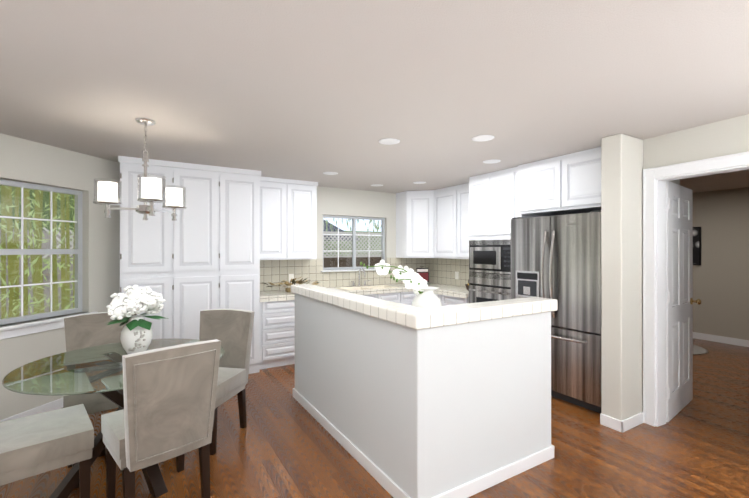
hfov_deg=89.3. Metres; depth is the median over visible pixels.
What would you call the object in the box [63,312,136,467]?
chair
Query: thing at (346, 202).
wall
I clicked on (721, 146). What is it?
wall
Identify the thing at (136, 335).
vase
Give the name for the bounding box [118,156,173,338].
tall cabinet
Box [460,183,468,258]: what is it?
upper cabinet
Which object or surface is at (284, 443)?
floor
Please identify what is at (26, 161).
wall
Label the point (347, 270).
window sill
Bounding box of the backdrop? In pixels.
[42,218,380,267]
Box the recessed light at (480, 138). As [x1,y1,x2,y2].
[472,135,493,141]
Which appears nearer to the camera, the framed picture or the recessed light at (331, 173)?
the recessed light at (331, 173)
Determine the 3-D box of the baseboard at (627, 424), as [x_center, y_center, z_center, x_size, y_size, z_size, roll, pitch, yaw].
[-0.015,1.403,1.503,5.636,0.090,7.748,0,0,-31]
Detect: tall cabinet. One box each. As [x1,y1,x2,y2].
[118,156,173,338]
[174,162,221,339]
[222,167,260,373]
[469,166,519,302]
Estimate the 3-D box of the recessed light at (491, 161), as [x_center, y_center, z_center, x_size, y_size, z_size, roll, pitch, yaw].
[1.226,-0.914,3.965,0.184,0.004,0.184,0,0,-31]
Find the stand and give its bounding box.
[416,266,428,283]
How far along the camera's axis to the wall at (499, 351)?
2.35 m
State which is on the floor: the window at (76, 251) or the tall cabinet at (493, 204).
the tall cabinet at (493, 204)
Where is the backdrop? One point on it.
(347, 240)
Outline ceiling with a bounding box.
[0,0,748,192]
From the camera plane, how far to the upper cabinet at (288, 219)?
4.98 m
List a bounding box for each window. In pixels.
[0,179,81,324]
[323,215,384,269]
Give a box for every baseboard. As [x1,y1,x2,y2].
[0,398,643,432]
[693,332,748,346]
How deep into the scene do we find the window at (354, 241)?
5.92 m
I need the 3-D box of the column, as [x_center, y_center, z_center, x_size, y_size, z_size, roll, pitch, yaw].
[2.370,0.265,3.345,1.060,2.370,0.160,0,0,-31]
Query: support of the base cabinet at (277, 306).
on the floor
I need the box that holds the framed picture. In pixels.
[693,227,700,264]
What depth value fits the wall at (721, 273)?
5.87 m
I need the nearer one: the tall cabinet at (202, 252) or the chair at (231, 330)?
the chair at (231, 330)
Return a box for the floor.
[0,338,748,497]
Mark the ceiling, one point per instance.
(309, 90)
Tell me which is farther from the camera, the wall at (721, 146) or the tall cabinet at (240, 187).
the tall cabinet at (240, 187)
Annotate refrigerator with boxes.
[511,210,600,413]
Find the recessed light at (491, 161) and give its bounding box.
[483,159,500,163]
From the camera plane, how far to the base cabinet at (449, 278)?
5.88 m
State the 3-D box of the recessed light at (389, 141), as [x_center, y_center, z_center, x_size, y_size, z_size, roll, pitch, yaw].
[0.127,-0.914,3.232,0.184,0.004,0.184,0,0,-31]
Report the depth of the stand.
6.17 m
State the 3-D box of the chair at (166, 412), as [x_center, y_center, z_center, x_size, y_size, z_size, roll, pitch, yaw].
[-1.219,0.980,2.166,0.578,0.936,0.468,0,0,44]
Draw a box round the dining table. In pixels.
[2,339,224,497]
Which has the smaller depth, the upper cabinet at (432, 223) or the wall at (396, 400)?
the wall at (396, 400)
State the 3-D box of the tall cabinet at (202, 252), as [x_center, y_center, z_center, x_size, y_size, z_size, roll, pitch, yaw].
[-2.100,0.267,4.379,0.456,2.368,0.667,0,0,-31]
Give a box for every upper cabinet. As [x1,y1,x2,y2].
[260,176,317,259]
[396,190,431,257]
[432,185,459,258]
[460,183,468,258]
[518,147,600,217]
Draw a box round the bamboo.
[0,185,74,318]
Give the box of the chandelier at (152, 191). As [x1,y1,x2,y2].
[93,118,186,220]
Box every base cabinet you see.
[260,258,415,368]
[416,258,468,305]
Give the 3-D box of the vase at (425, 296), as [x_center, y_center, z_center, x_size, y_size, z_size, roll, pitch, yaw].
[0.182,0.317,2.475,0.481,0.501,0.345,0,0,-31]
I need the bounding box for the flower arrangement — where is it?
[262,277,321,291]
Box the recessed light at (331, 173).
[323,172,337,174]
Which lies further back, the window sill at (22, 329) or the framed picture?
the framed picture
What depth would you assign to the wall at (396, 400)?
2.36 m
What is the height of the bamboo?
7.020 m
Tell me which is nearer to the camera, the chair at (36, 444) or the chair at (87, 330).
the chair at (36, 444)
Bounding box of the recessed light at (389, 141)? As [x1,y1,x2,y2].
[379,138,399,144]
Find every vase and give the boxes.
[105,285,168,353]
[360,259,441,307]
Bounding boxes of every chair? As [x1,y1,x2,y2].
[0,404,93,497]
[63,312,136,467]
[101,339,220,497]
[199,309,254,454]
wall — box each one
[0,133,119,419]
[291,284,446,497]
[317,186,395,269]
[431,297,557,497]
[643,114,748,426]
[693,187,748,339]
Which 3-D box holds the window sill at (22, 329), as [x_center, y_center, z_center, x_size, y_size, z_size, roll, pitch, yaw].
[-2.936,0.670,3.220,0.119,0.100,1.140,0,0,14]
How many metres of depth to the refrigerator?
3.50 m
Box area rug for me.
[693,345,707,354]
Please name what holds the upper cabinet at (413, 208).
attached to the wall
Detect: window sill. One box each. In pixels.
[0,311,97,339]
[321,269,389,271]
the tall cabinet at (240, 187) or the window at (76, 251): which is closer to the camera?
the window at (76, 251)
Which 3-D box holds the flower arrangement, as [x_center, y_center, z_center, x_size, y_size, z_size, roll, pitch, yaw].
[-1.084,0.467,5.063,0.816,0.206,0.486,0,0,-31]
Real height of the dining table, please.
0.729 m
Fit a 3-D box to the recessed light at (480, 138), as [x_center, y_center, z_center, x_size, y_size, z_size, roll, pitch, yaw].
[0.897,-0.914,3.136,0.184,0.004,0.184,0,0,-31]
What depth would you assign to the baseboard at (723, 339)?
5.87 m
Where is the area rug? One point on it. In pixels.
(698, 350)
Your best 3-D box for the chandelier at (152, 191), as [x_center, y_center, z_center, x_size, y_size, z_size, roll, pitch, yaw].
[-1.633,-0.563,2.668,0.592,0.714,0.567,0,0,-31]

